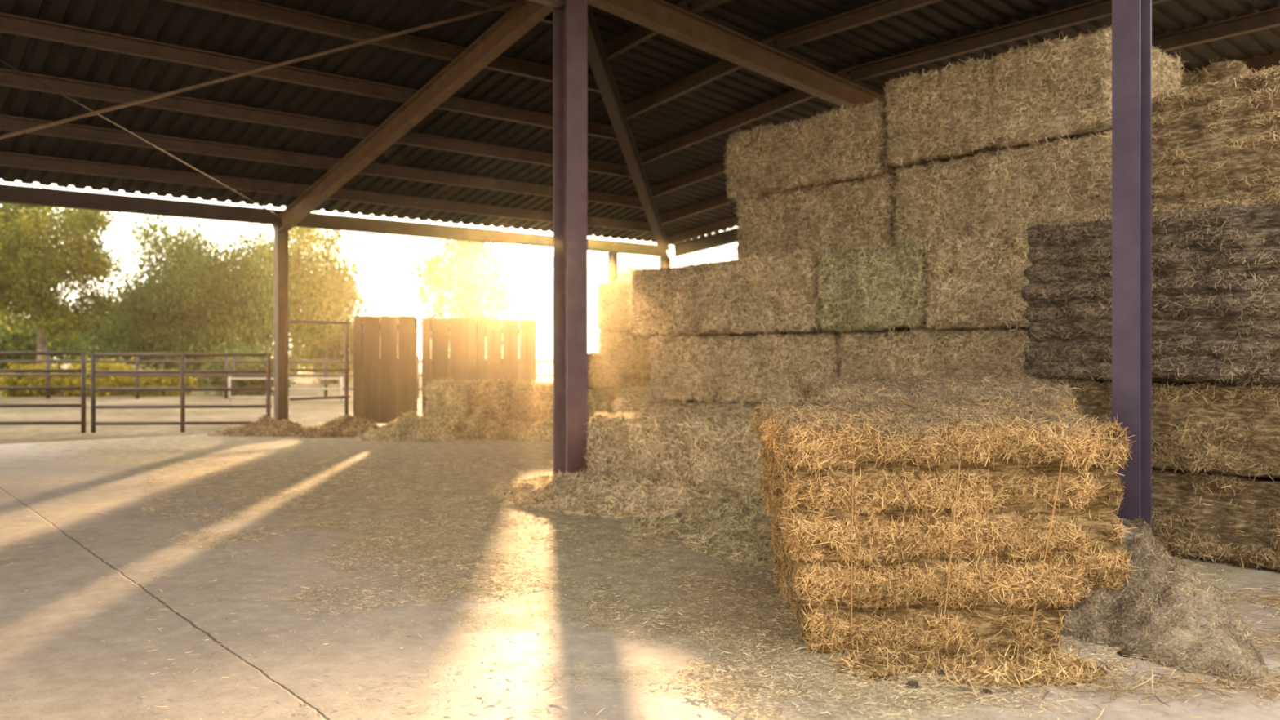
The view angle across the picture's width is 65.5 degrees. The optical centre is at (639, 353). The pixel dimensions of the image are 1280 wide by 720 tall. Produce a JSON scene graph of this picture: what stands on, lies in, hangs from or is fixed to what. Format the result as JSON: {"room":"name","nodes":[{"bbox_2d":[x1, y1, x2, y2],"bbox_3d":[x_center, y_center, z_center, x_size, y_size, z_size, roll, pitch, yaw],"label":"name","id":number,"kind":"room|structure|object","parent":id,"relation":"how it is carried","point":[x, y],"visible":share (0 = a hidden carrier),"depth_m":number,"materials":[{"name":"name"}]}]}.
{"room":"hay barn","nodes":[
{"label":"hay barn","id":0,"kind":"room"},
{"bbox_2d":[0,358,552,444],"bbox_3d":[0.000,1.160,90.000,280.000,0.001,260.000,0,0,0],"label":"ground","id":1,"kind":"structure","parent":0,"point":[305,412],"depth_m":19.47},
{"bbox_2d":[0,355,67,397],"bbox_3d":[-16.468,0.658,27.161,2.167,1.158,1.965,0,0,43],"label":"shrub","id":2,"kind":"object","parent":1,"relation":"on","point":[8,380],"visible":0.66,"depth_m":26.64,"materials":[{"name":"green plant"}]},
{"bbox_2d":[0,306,106,377],"bbox_3d":[-30.704,-1.018,48.166,8.109,4.778,7.692,0,0,14],"label":"shrub","id":3,"kind":"object","parent":1,"relation":"on","point":[18,342],"visible":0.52,"depth_m":47.17,"materials":[{"name":"green plant"}]},
{"bbox_2d":[0,182,131,366],"bbox_3d":[-18.133,-2.038,30.060,5.680,6.411,5.090,0,0,30],"label":"eucalyptus tree","id":4,"kind":"object","parent":1,"relation":"on","point":[30,278],"visible":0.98,"depth_m":29.47,"materials":[{"name":"green plant"}]},
{"bbox_2d":[52,355,135,396],"bbox_3d":[-14.895,0.617,27.475,2.223,1.251,2.316,0,0,22],"label":"shrub","id":5,"kind":"object","parent":1,"relation":"on","point":[100,381],"visible":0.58,"depth_m":27.03,"materials":[{"name":"green plant"}]},
{"bbox_2d":[55,279,153,370],"bbox_3d":[-29.622,-1.399,56.015,8.102,5.517,7.960,0,0,4],"label":"shrub","id":6,"kind":"object","parent":1,"relation":"on","point":[91,333],"visible":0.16,"depth_m":54.06,"materials":[{"name":"green plant"}]},
{"bbox_2d":[0,355,227,398],"bbox_3d":[-16.300,0.610,25.500,11.487,1.100,0.085,0,0,0],"label":"fence","id":7,"kind":"object","parent":1,"relation":"on","point":[47,361],"visible":0.69,"depth_m":25.47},
{"bbox_2d":[128,366,197,395],"bbox_3d":[-13.339,0.793,27.771,1.870,0.902,1.908,0,0,-11],"label":"shrub","id":8,"kind":"object","parent":1,"relation":"on","point":[144,381],"visible":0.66,"depth_m":27.21,"materials":[{"name":"green plant"}]},
{"bbox_2d":[80,213,319,387],"bbox_3d":[-15.556,-2.130,35.009,7.134,6.794,7.131,0,0,39],"label":"tree","id":9,"kind":"object","parent":1,"relation":"on","point":[199,304],"visible":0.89,"depth_m":33.86,"materials":[{"name":"green plant"}]},
{"bbox_2d":[195,341,299,395],"bbox_3d":[-11.068,0.440,27.933,2.645,1.606,2.704,0,0,42],"label":"shrub","id":10,"kind":"object","parent":1,"relation":"on","point":[216,381],"visible":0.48,"depth_m":27.35,"materials":[{"name":"green plant"}]},
{"bbox_2d":[227,376,342,401],"bbox_3d":[-8.550,0.860,24.000,2.755,0.600,0.053,0,0,0],"label":"fence","id":11,"kind":"object","parent":1,"relation":"on","point":[340,388],"visible":0.52,"depth_m":23.98,"materials":[{"name":"metal"}]},
{"bbox_2d":[204,206,389,377],"bbox_3d":[-16.369,-3.561,47.595,8.533,9.766,9.099,0,0,-37],"label":"tree","id":12,"kind":"object","parent":1,"relation":"on","point":[330,288],"visible":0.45,"depth_m":46.87,"materials":[{"name":"green plant"}]},
{"bbox_2d":[291,306,364,384],"bbox_3d":[-11.554,-0.294,38.035,3.469,3.052,3.022,0,0,-17],"label":"shrub","id":13,"kind":"object","parent":1,"relation":"on","point":[328,340],"visible":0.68,"depth_m":37.36,"materials":[{"name":"green plant"}]},
{"bbox_2d":[231,355,552,398],"bbox_3d":[-5.700,0.610,25.500,9.487,1.100,0.085,0,0,0],"label":"fence","id":14,"kind":"object","parent":1,"relation":"on","point":[234,361],"visible":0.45,"depth_m":25.47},
{"bbox_2d":[391,224,531,345],"bbox_3d":[-13.453,-4.408,75.295,10.397,11.251,9.994,0,0,0],"label":"eucalyptus tree","id":15,"kind":"object","parent":1,"relation":"on","point":[470,287],"visible":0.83,"depth_m":73.59,"materials":[{"name":"green plant"}]},
{"bbox_2d":[590,253,653,341],"bbox_3d":[0.093,-2.512,59.951,6.764,7.379,6.022,0,0,-27],"label":"eucalyptus tree","id":16,"kind":"object","parent":1,"relation":"on","point":[626,275],"visible":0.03,"depth_m":59.95,"materials":[{"name":"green plant"}]},
{"bbox_2d":[0,425,1279,719],"bbox_3d":[-1.236,1.160,4.910,25.200,0.120,19.300,0,0,-40],"label":"floor","id":17,"kind":"structure","parent":0,"point":[47,633],"depth_m":4.28,"materials":[{"name":"concrete"}]},
{"bbox_2d":[0,351,86,433],"bbox_3d":[-9.140,0.538,13.669,2.984,1.124,0.058,0,0,-3],"label":"gate","id":18,"kind":"object","parent":17,"relation":"on","point":[82,388],"visible":1,"depth_m":13.70,"materials":[{"name":"metal"}]},
{"bbox_2d":[90,352,271,433],"bbox_3d":[-6.365,0.548,13.824,2.435,1.104,0.057,0,0,-4],"label":"gate","id":19,"kind":"object","parent":17,"relation":"on","point":[182,423],"visible":0.91,"depth_m":13.80,"materials":[{"name":"metal"}]},
{"bbox_2d":[206,413,308,436],"bbox_3d":[-5.053,0.992,13.567,1.708,0.344,1.024,0,0,0],"label":"pile","id":20,"kind":"object","parent":17,"relation":"on","point":[265,426],"visible":0.81,"depth_m":13.38,"materials":[{"name":"brown plant"}]},
{"bbox_2d":[270,224,288,421],"bbox_3d":[-5.058,-0.350,14.038,0.225,2.900,0.225,0,0,-40],"label":"steel post","id":21,"kind":"object","parent":17,"relation":"on","point":[281,237],"visible":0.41,"depth_m":14.03,"materials":[{"name":"brown metal"}]},
{"bbox_2d":[289,320,350,415],"bbox_3d":[-4.652,0.300,14.502,0.055,1.600,1.000,0,0,37],"label":"fence","id":22,"kind":"object","parent":17,"relation":"on","point":[346,322],"visible":0.91,"depth_m":14.74,"materials":[{"name":"brown metal"}]},
{"bbox_2d":[295,413,383,437],"bbox_3d":[-3.946,0.984,13.504,1.793,0.329,1.103,0,0,-11],"label":"pile","id":23,"kind":"object","parent":17,"relation":"on","point":[347,425],"visible":0.73,"depth_m":13.27,"materials":[{"name":"brown plant"}]},
{"bbox_2d":[353,315,417,423],"bbox_3d":[-3.890,0.263,15.219,0.940,1.674,0.162,0,0,0],"label":"fence panel","id":24,"kind":"object","parent":17,"relation":"on","point":[385,347],"visible":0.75,"depth_m":15.14,"materials":[{"name":"brown wood"}]},
{"bbox_2d":[352,410,462,442],"bbox_3d":[-2.848,0.941,12.944,1.848,0.432,1.223,0,0,6],"label":"pile","id":25,"kind":"object","parent":17,"relation":"on","point":[411,427],"visible":0.88,"depth_m":12.67,"materials":[{"name":"beige plant"}]},
{"bbox_2d":[422,379,473,426],"bbox_3d":[-2.756,0.747,14.542,0.722,0.764,1.044,0,0,2],"label":"hay bale","id":26,"kind":"object","parent":17,"relation":"on","point":[448,399],"visible":0.65,"depth_m":14.11,"materials":[{"name":"beige plant"}]},
{"bbox_2d":[422,317,477,416],"bbox_3d":[-2.915,0.278,15.269,0.830,1.644,0.162,0,0,0],"label":"fence panel","id":27,"kind":"object","parent":17,"relation":"on","point":[449,345],"visible":0.67,"depth_m":15.19,"materials":[{"name":"brown wood"}]},
{"bbox_2d":[466,377,515,419],"bbox_3d":[-2.126,0.744,14.543,0.761,0.787,1.040,0,0,-1],"label":"hay bale","id":28,"kind":"object","parent":17,"relation":"on","point":[499,392],"visible":0.6,"depth_m":14.10,"materials":[{"name":"beige plant"}]},
{"bbox_2d":[451,400,532,440],"bbox_3d":[-2.007,0.885,13.096,1.792,0.554,1.113,0,0,-4],"label":"pile","id":29,"kind":"object","parent":17,"relation":"on","point":[483,424],"visible":0.73,"depth_m":12.87,"materials":[{"name":"beige plant"}]},
{"bbox_2d":[477,319,536,383],"bbox_3d":[-2.045,0.288,15.319,0.890,1.624,0.162,0,0,0],"label":"fence panel","id":30,"kind":"object","parent":17,"relation":"on","point":[519,336],"visible":0.6,"depth_m":15.24,"materials":[{"name":"brown wood"}]},
{"bbox_2d":[506,417,552,440],"bbox_3d":[-1.211,0.986,12.904,1.268,0.340,0.982,0,0,0],"label":"pile","id":31,"kind":"object","parent":17,"relation":"on","point":[539,431],"visible":0.51,"depth_m":12.70,"materials":[{"name":"beige plant"}]},
{"bbox_2d":[507,379,552,424],"bbox_3d":[-1.553,0.763,14.539,0.743,0.764,1.019,0,0,-4],"label":"hay bale","id":32,"kind":"object","parent":17,"relation":"on","point":[533,402],"visible":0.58,"depth_m":14.11,"materials":[{"name":"beige plant"}]},
{"bbox_2d":[552,0,587,475],"bbox_3d":[-0.610,-1.150,8.700,0.322,4.500,0.322,0,0,-40],"label":"steel post","id":33,"kind":"object","parent":17,"relation":"on","point":[570,20],"visible":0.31,"depth_m":8.67,"materials":[{"name":"metal"}]},
{"bbox_2d":[277,0,552,231],"bbox_3d":[-2.834,-2.550,11.369,0.130,1.675,6.894,0,0,-40],"label":"rafter","id":34,"kind":"object","parent":33,"relation":"attached to","point":[522,18],"visible":1,"depth_m":10.75,"materials":[{"name":"wood"}]},
{"bbox_2d":[0,59,282,218],"bbox_3d":[-5.615,-2.550,9.084,0.018,1.318,9.903,0,0,7],"label":"rod","id":35,"kind":"object","parent":34,"relation":"attached to","point":[1,60],"visible":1,"depth_m":10.56,"materials":[{"name":"brown metal"}]},
{"bbox_2d":[0,0,530,139],"bbox_3d":[-5.575,-2.110,9.275,9.661,2.450,0.031,0,0,1],"label":"rod","id":36,"kind":"object","parent":34,"relation":"attached to","point":[520,2],"visible":1,"depth_m":9.21,"materials":[{"name":"metal"}]},
{"bbox_2d":[0,12,617,140],"bbox_3d":[-6.147,-2.840,7.990,15.576,0.150,0.070,0,0,-40],"label":"roof purlin","id":37,"kind":"structure","parent":34,"relation":"on","point":[11,24],"depth_m":9.88,"materials":[{"name":"brown metal"}]},
{"bbox_2d":[0,67,631,177],"bbox_3d":[-6.398,-2.618,9.147,16.671,0.150,0.070,0,0,-40],"label":"roof purlin","id":38,"kind":"structure","parent":34,"relation":"on","point":[8,77],"depth_m":11.01,"materials":[{"name":"brown metal"}]},
{"bbox_2d":[0,114,643,208],"bbox_3d":[-6.650,-2.396,10.304,17.767,0.150,0.070,0,0,-40],"label":"roof purlin","id":39,"kind":"structure","parent":34,"relation":"on","point":[7,122],"depth_m":12.08,"materials":[{"name":"brown metal"}]},
{"bbox_2d":[0,151,652,232],"bbox_3d":[-6.889,-2.184,11.406,18.810,0.150,0.070,0,0,-40],"label":"roof purlin","id":40,"kind":"structure","parent":34,"relation":"on","point":[6,159],"depth_m":13.06,"materials":[{"name":"brown metal"}]},
{"bbox_2d":[0,184,661,257],"bbox_3d":[-7.208,-1.910,12.246,19.994,0.200,0.140,0,0,-40],"label":"beam","id":41,"kind":"structure","parent":34,"relation":"attached to","point":[15,194],"depth_m":13.92,"materials":[{"name":"brown metal"}]},
{"bbox_2d":[163,0,599,92],"bbox_3d":[-5.896,-3.062,6.833,14.481,0.150,0.070,0,0,-40],"label":"roof purlin","id":42,"kind":"structure","parent":34,"relation":"on","point":[250,9],"depth_m":9.49,"materials":[{"name":"brown metal"}]},
{"bbox_2d":[458,0,552,24],"bbox_3d":[-5.645,-3.285,5.676,13.385,0.150,0.070,0,0,-40],"label":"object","id":43,"kind":"structure","parent":34,"relation":"on","point":[486,3],"depth_m":9.30,"materials":[{"name":"brown metal"}]},
{"bbox_2d":[528,0,564,8],"bbox_3d":[-3.528,-3.090,6.268,7.398,0.160,0.120,0,0,-40],"label":"tie beam","id":44,"kind":"structure","parent":33,"relation":"attached to","point":[553,3],"depth_m":8.55,"materials":[{"name":"paint"}]},
{"bbox_2d":[587,4,670,261],"bbox_3d":[-0.053,-2.540,13.654,0.130,1.658,9.860,0,0,6],"label":"rafter","id":45,"kind":"object","parent":33,"relation":"attached to","point":[597,59],"visible":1,"depth_m":11.98,"materials":[{"name":"brown wood"}]},
{"bbox_2d":[658,193,737,224],"bbox_3d":[2.180,-2.569,14.721,0.070,0.760,5.734,0,0,-40],"label":"roof purlin","id":46,"kind":"structure","parent":45,"relation":"on","point":[719,201],"depth_m":16.20,"materials":[{"name":"brown metal"}]},
{"bbox_2d":[666,215,738,245],"bbox_3d":[2.642,-2.418,15.729,0.070,0.863,6.692,0,0,-40],"label":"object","id":47,"kind":"structure","parent":45,"relation":"on","point":[728,223],"depth_m":17.51,"materials":[{"name":"brown metal"}]},
{"bbox_2d":[587,0,885,108],"bbox_3d":[2.212,-2.905,11.052,7.272,0.969,0.150,0,0,-40],"label":"rafter","id":48,"kind":"object","parent":33,"relation":"attached to","point":[663,17],"visible":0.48,"depth_m":10.00,"materials":[{"name":"wood"}]},
{"bbox_2d":[603,0,692,60],"bbox_3d":[0.058,-3.266,10.084,0.070,0.288,1.327,0,0,-40],"label":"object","id":49,"kind":"structure","parent":48,"relation":"on","point":[638,34],"depth_m":10.23,"materials":[{"name":"brown metal"}]},
{"bbox_2d":[649,160,725,197],"bbox_3d":[1.673,-2.736,13.612,0.070,0.647,4.680,0,0,-40],"label":"roof purlin","id":50,"kind":"structure","parent":48,"relation":"on","point":[717,169],"depth_m":14.71,"materials":[{"name":"brown metal"}]},
{"bbox_2d":[623,36,776,119],"bbox_3d":[0.612,-3.084,11.294,0.070,0.411,2.477,0,0,-40],"label":"roof purlin","id":51,"kind":"structure","parent":48,"relation":"on","point":[723,67],"depth_m":11.37,"materials":[{"name":"brown metal"}]},
{"bbox_2d":[688,0,731,14],"bbox_3d":[0.888,-3.335,9.088,0.070,0.150,1.261,0,0,-40],"label":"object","id":52,"kind":"structure","parent":48,"relation":"on","point":[698,6],"depth_m":9.44,"materials":[{"name":"brown metal"}]},
{"bbox_2d":[639,69,849,164],"bbox_3d":[1.165,-2.902,12.504,0.070,0.534,3.627,0,0,-40],"label":"roof purlin","id":53,"kind":"structure","parent":48,"relation":"on","point":[796,96],"depth_m":12.49,"materials":[{"name":"brown wood"}]},
{"bbox_2d":[773,0,942,50],"bbox_3d":[2.178,-3.215,9.415,0.070,0.150,2.411,0,0,-40],"label":"roof purlin","id":54,"kind":"structure","parent":48,"relation":"on","point":[882,9],"depth_m":9.64,"materials":[{"name":"brown wood"}]},
{"bbox_2d":[846,0,1169,82],"bbox_3d":[3.467,-3.095,9.741,0.070,0.150,3.561,0,0,-40],"label":"roof purlin","id":55,"kind":"structure","parent":48,"relation":"on","point":[1096,9],"depth_m":9.79,"materials":[{"name":"brown wood"}]},
{"bbox_2d":[1151,6,1279,52],"bbox_3d":[4.649,-2.985,10.040,0.070,0.150,4.614,0,0,-40],"label":"roof purlin","id":56,"kind":"structure","parent":48,"relation":"on","point":[1270,18],"depth_m":9.21,"materials":[{"name":"brown wood"}]},
{"bbox_2d":[1182,52,1279,74],"bbox_3d":[5.832,-2.875,10.340,0.070,0.150,5.668,0,0,-40],"label":"roof purlin","id":57,"kind":"structure","parent":48,"relation":"on","point":[1268,60],"depth_m":9.93,"materials":[{"name":"brown metal"}]},
{"bbox_2d":[551,388,613,431],"bbox_3d":[-0.800,0.805,14.303,0.867,0.706,1.160,0,0,0],"label":"hay bale","id":58,"kind":"object","parent":17,"relation":"on","point":[600,400],"visible":0.27,"depth_m":13.81,"materials":[{"name":"beige plant"}]},
{"bbox_2d":[587,350,622,391],"bbox_3d":[-0.708,0.249,14.348,0.900,0.602,1.129,0,0,-6],"label":"hay bale","id":59,"kind":"object","parent":58,"relation":"on","point":[603,368],"visible":0.59,"depth_m":13.87,"materials":[{"name":"beige plant"}]},
{"bbox_2d":[482,462,737,519],"bbox_3d":[-0.059,0.985,7.387,1.696,0.340,3.187,0,0,-40],"label":"pile","id":60,"kind":"object","parent":17,"relation":"on","point":[602,491],"visible":0.77,"depth_m":7.11,"materials":[{"name":"beige plant"}]},
{"bbox_2d":[604,252,620,284],"bbox_3d":[-0.488,-0.350,17.846,0.195,2.900,0.195,0,0,-40],"label":"steel post","id":61,"kind":"object","parent":17,"relation":"on","point":[612,257],"visible":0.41,"depth_m":17.83,"materials":[{"name":"brown metal"}]},
{"bbox_2d":[610,376,651,413],"bbox_3d":[-0.093,0.728,16.009,1.243,0.825,1.336,0,0,0],"label":"hay bale","id":62,"kind":"object","parent":17,"relation":"on","point":[640,382],"visible":0.07,"depth_m":15.41,"materials":[{"name":"beige plant"}]},
{"bbox_2d":[596,328,651,377],"bbox_3d":[-0.094,-0.002,16.009,1.243,0.825,1.336,0,0,-3],"label":"hay bale","id":63,"kind":"object","parent":62,"relation":"on","point":[633,348],"visible":0.38,"depth_m":15.40,"materials":[{"name":"beige plant"}]},
{"bbox_2d":[595,279,631,330],"bbox_3d":[-0.093,-0.732,16.009,1.243,0.825,1.336,0,0,0],"label":"hay bale","id":64,"kind":"object","parent":63,"relation":"on","point":[613,299],"visible":0.52,"depth_m":15.40,"materials":[{"name":"yellow plant"}]},
{"bbox_2d":[612,384,657,402],"bbox_3d":[0.030,0.805,14.203,0.867,0.706,1.160,0,0,0],"label":"hay bale","id":65,"kind":"object","parent":17,"relation":"on","point":[635,392],"visible":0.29,"depth_m":13.71,"materials":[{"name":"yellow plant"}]},
{"bbox_2d":[1,451,1279,719],"bbox_3d":[-0.738,1.090,6.633,14.094,0.026,8.918,0,0,7],"label":"straw","id":66,"kind":"object","parent":17,"relation":"on","point":[748,653],"visible":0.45,"depth_m":4.40,"materials":[{"name":"beige plant"}]},
{"bbox_2d":[656,257,673,269],"bbox_3d":[0.472,-0.350,18.646,0.225,2.900,0.225,0,0,-40],"label":"steel post","id":67,"kind":"object","parent":17,"relation":"on","point":[664,264],"visible":0.18,"depth_m":18.63,"materials":[{"name":"brown metal"}]},
{"bbox_2d":[582,407,756,486],"bbox_3d":[0.426,0.793,8.119,1.345,0.720,1.354,0,0,-40],"label":"hay bale","id":68,"kind":"object","parent":17,"relation":"on","point":[659,442],"visible":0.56,"depth_m":7.76,"materials":[{"name":"beige plant"}]},
{"bbox_2d":[610,396,761,414],"bbox_3d":[0.936,0.776,9.462,1.348,0.742,2.492,0,0,-40],"label":"hay bale","id":69,"kind":"object","parent":17,"relation":"on","point":[625,406],"visible":0.17,"depth_m":9.46,"materials":[{"name":"beige plant"}]},
{"bbox_2d":[645,330,844,404],"bbox_3d":[1.303,0.148,9.688,1.396,0.808,2.514,0,0,-41],"label":"hay bale","id":70,"kind":"object","parent":69,"relation":"on","point":[723,368],"visible":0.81,"depth_m":9.22,"materials":[{"name":"beige plant"}]},
{"bbox_2d":[626,247,845,337],"bbox_3d":[1.127,-0.536,9.778,1.362,0.827,2.604,0,0,-39],"label":"hay bale","id":71,"kind":"object","parent":70,"relation":"on","point":[763,294],"visible":0.77,"depth_m":9.18,"materials":[{"name":"beige plant"}]},
{"bbox_2d":[733,168,897,260],"bbox_3d":[1.998,-1.219,9.600,1.363,0.780,1.964,0,0,-41],"label":"hay bale","id":72,"kind":"object","parent":71,"relation":"on","point":[837,216],"visible":0.66,"depth_m":9.08,"materials":[{"name":"beige plant"}]},
{"bbox_2d":[723,95,899,200],"bbox_3d":[1.920,-1.871,9.608,1.358,0.774,2.022,0,0,-39],"label":"hay bale","id":73,"kind":"object","parent":72,"relation":"on","point":[840,145],"visible":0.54,"depth_m":9.13,"materials":[{"name":"beige plant"}]},
{"bbox_2d":[623,484,777,565],"bbox_3d":[0.827,0.986,6.145,1.941,0.328,2.115,0,0,5],"label":"pile","id":74,"kind":"object","parent":17,"relation":"on","point":[726,528],"visible":0.43,"depth_m":5.91,"materials":[{"name":"beige plant"}]},
{"bbox_2d":[685,415,764,499],"bbox_3d":[1.197,0.798,7.116,1.350,0.704,1.387,0,0,-42],"label":"hay bale","id":75,"kind":"object","parent":17,"relation":"on","point":[723,454],"visible":0.24,"depth_m":6.90,"materials":[{"name":"beige plant"}]},
{"bbox_2d":[905,680,919,688],"bbox_3d":[0.898,1.090,3.287,0.044,0.020,0.034,0,0,0],"label":"clod","id":76,"kind":"object","parent":17,"relation":"on","point":[911,683],"visible":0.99,"depth_m":3.28,"materials":[{"name":"brown"}]},
{"bbox_2d":[751,391,1105,656],"bbox_3d":[1.087,0.659,4.126,1.254,0.963,1.350,0,0,2],"label":"hay bale","id":77,"kind":"object","parent":17,"relation":"on","point":[936,524],"visible":0.99,"depth_m":3.56,"materials":[{"name":"yellow plant"}]},
{"bbox_2d":[800,369,1080,413],"bbox_3d":[1.544,0.618,5.359,1.388,1.051,1.147,0,0,5],"label":"hay bale","id":78,"kind":"object","parent":17,"relation":"on","point":[1024,390],"visible":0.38,"depth_m":4.90,"materials":[{"name":"beige plant"}]},
{"bbox_2d":[938,669,947,675],"bbox_3d":[1.039,1.092,3.409,0.029,0.016,0.037,0,0,15],"label":"clod","id":79,"kind":"object","parent":17,"relation":"on","point":[941,672],"visible":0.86,"depth_m":3.40,"materials":[{"name":"brown soil"}]},
{"bbox_2d":[825,635,1127,690],"bbox_3d":[1.160,1.073,3.482,1.056,0.174,0.549,0,0,0],"label":"pile","id":80,"kind":"object","parent":17,"relation":"on","point":[879,660],"visible":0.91,"depth_m":3.44,"materials":[{"name":"yellow plant"}]},
{"bbox_2d":[982,688,991,694],"bbox_3d":[1.123,1.093,3.220,0.036,0.014,0.020,0,0,19],"label":"clod","id":81,"kind":"object","parent":17,"relation":"on","point":[986,691],"visible":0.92,"depth_m":3.21,"materials":[{"name":"brown soil"}]},
{"bbox_2d":[825,575,1279,719],"bbox_3d":[2.251,1.073,3.566,3.115,0.075,1.645,0,0,-35],"label":"straw","id":82,"kind":"object","parent":17,"relation":"on","point":[1240,682],"visible":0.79,"depth_m":3.28,"materials":[{"name":"beige plant"}]},
{"bbox_2d":[1018,402,1137,607],"bbox_3d":[1.873,0.693,4.514,0.479,0.923,1.017,0,0,8],"label":"hay bale","id":83,"kind":"object","parent":17,"relation":"on","point":[1106,565],"visible":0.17,"depth_m":4.08,"materials":[{"name":"beige plant"}]},
{"bbox_2d":[1094,666,1107,674],"bbox_3d":[1.583,1.090,3.420,0.030,0.020,0.051,0,0,-28],"label":"clod","id":84,"kind":"object","parent":17,"relation":"on","point":[1101,670],"visible":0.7,"depth_m":3.41,"materials":[{"name":"brown soil"}]},
{"bbox_2d":[1115,648,1136,657],"bbox_3d":[1.762,1.089,3.608,0.068,0.023,0.041,0,0,31],"label":"clod","id":85,"kind":"object","parent":17,"relation":"on","point":[1123,651],"visible":0.97,"depth_m":3.60,"materials":[{"name":"brown soil"}]},
{"bbox_2d":[1111,0,1151,531],"bbox_3d":[2.455,-0.900,4.970,0.202,4.000,0.202,0,0,-40],"label":"steel post","id":86,"kind":"object","parent":17,"relation":"on","point":[1131,20],"visible":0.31,"depth_m":4.95,"materials":[{"name":"purple metal"}]},
{"bbox_2d":[1141,655,1147,660],"bbox_3d":[1.817,1.092,3.570,0.043,0.016,0.025,0,0,2],"label":"clod","id":87,"kind":"object","parent":17,"relation":"on","point":[1143,656],"visible":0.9,"depth_m":3.56,"materials":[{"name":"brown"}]},
{"bbox_2d":[1059,514,1268,681],"bbox_3d":[2.003,0.938,4.190,0.920,0.391,1.841,0,0,3],"label":"mound","id":88,"kind":"object","parent":17,"relation":"on","point":[1164,611],"visible":0.53,"depth_m":3.76,"materials":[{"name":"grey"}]},
{"bbox_2d":[1151,467,1279,573],"bbox_3d":[3.716,0.854,5.289,1.358,0.567,2.543,0,0,-40],"label":"hay bale","id":89,"kind":"object","parent":17,"relation":"on","point":[1228,519],"visible":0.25,"depth_m":5.21,"materials":[{"name":"brown plant"}]},
{"bbox_2d":[1066,379,1279,481],"bbox_3d":[3.702,0.378,5.259,1.347,0.596,2.511,0,0,-40],"label":"hay bale","id":90,"kind":"object","parent":89,"relation":"on","point":[1206,427],"visible":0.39,"depth_m":5.22,"materials":[{"name":"brown plant"}]},
{"bbox_2d":[1017,199,1279,386],"bbox_3d":[3.498,-0.309,5.373,1.357,0.989,2.538,0,0,-39],"label":"hay bale","id":91,"kind":"object","parent":90,"relation":"on","point":[1215,271],"visible":0.84,"depth_m":5.24,"materials":[{"name":"plant"}]},
{"bbox_2d":[1151,61,1279,214],"bbox_3d":[4.010,-1.110,5.031,1.344,0.804,2.519,0,0,-40],"label":"hay bale","id":92,"kind":"object","parent":91,"relation":"on","point":[1215,144],"visible":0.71,"depth_m":5.28,"materials":[{"name":"brown plant"}]},
{"bbox_3d":[2.471,0.776,7.617,1.342,0.742,2.491,0,0,-40],"label":"hay bale","id":93,"kind":"object","parent":17,"relation":"on","visible":0},
{"bbox_2d":[835,326,1101,397],"bbox_3d":[2.859,0.145,7.876,1.345,0.773,2.491,0,0,-39],"label":"hay bale","id":94,"kind":"object","parent":93,"relation":"on","point":[868,354],"visible":0.4,"depth_m":7.66,"materials":[{"name":"beige plant"}]},
{"bbox_2d":[815,236,929,334],"bbox_3d":[2.306,-0.532,8.459,1.405,0.784,1.199,0,0,-40],"label":"hay bale","id":95,"kind":"object","parent":94,"relation":"on","point":[864,289],"visible":0.62,"depth_m":8.02,"materials":[{"name":"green plant"}]},
{"bbox_2d":[888,128,1111,246],"bbox_3d":[3.221,-1.236,8.129,1.420,0.821,2.013,0,0,-41],"label":"hay bale","id":96,"kind":"object","parent":95,"relation":"on","point":[1062,180],"visible":0.67,"depth_m":7.65,"materials":[{"name":"beige plant"}]},
{"bbox_2d":[881,25,1188,169],"bbox_3d":[3.167,-1.948,8.109,1.397,0.855,2.041,0,0,-41],"label":"hay bale","id":97,"kind":"object","parent":96,"relation":"on","point":[1042,92],"visible":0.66,"depth_m":7.60,"materials":[{"name":"beige plant"}]},
{"bbox_2d":[920,217,1106,335],"bbox_3d":[3.091,-0.545,7.506,1.354,0.819,1.570,0,0,-40],"label":"hay bale","id":98,"kind":"object","parent":94,"relation":"on","point":[973,283],"visible":0.44,"depth_m":7.30,"materials":[{"name":"beige plant"}]},
{"bbox_3d":[3.822,0.762,8.686,1.323,0.763,2.495,0,0,-40],"label":"hay bale","id":99,"kind":"object","parent":17,"relation":"on","visible":0},
{"bbox_3d":[3.822,0.112,8.686,1.323,0.762,2.495,0,0,-40],"label":"hay bale","id":100,"kind":"object","parent":99,"relation":"on","visible":0},
{"bbox_3d":[3.822,-0.538,8.686,1.323,0.762,2.495,0,0,-40],"label":"hay bale","id":101,"kind":"object","parent":100,"relation":"on","visible":0},
{"bbox_3d":[4.433,-1.233,8.731,1.328,0.812,2.035,0,0,-40],"label":"hay bale","id":102,"kind":"object","parent":101,"relation":"on","visible":0},
{"bbox_2d":[1180,56,1256,89],"bbox_3d":[4.431,-1.927,8.730,1.368,0.778,2.055,0,0,-40],"label":"hay bale","id":103,"kind":"object","parent":102,"relation":"on","point":[1213,73],"visible":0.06,"depth_m":7.73,"materials":[{"name":"beige plant"}]},
{"bbox_3d":[4.996,-0.630,13.372,0.317,3.460,0.317,0,0,0],"label":"steel post","id":104,"kind":"object","parent":17,"relation":"on","visible":0},
{"bbox_2d":[671,226,738,256],"bbox_3d":[2.788,-2.210,16.022,0.140,0.799,6.717,0,0,-40],"label":"beam","id":105,"kind":"structure","parent":104,"relation":"on","point":[726,237],"depth_m":17.92,"materials":[{"name":"brown metal"}]},
{"bbox_2d":[0,0,1279,242],"bbox_3d":[-2.597,-2.828,6.881,20.612,1.527,14.346,0,0,-40],"label":"ceiling","id":106,"kind":"structure","parent":0,"point":[660,61],"depth_m":10.78,"materials":[{"name":"brown metal"}]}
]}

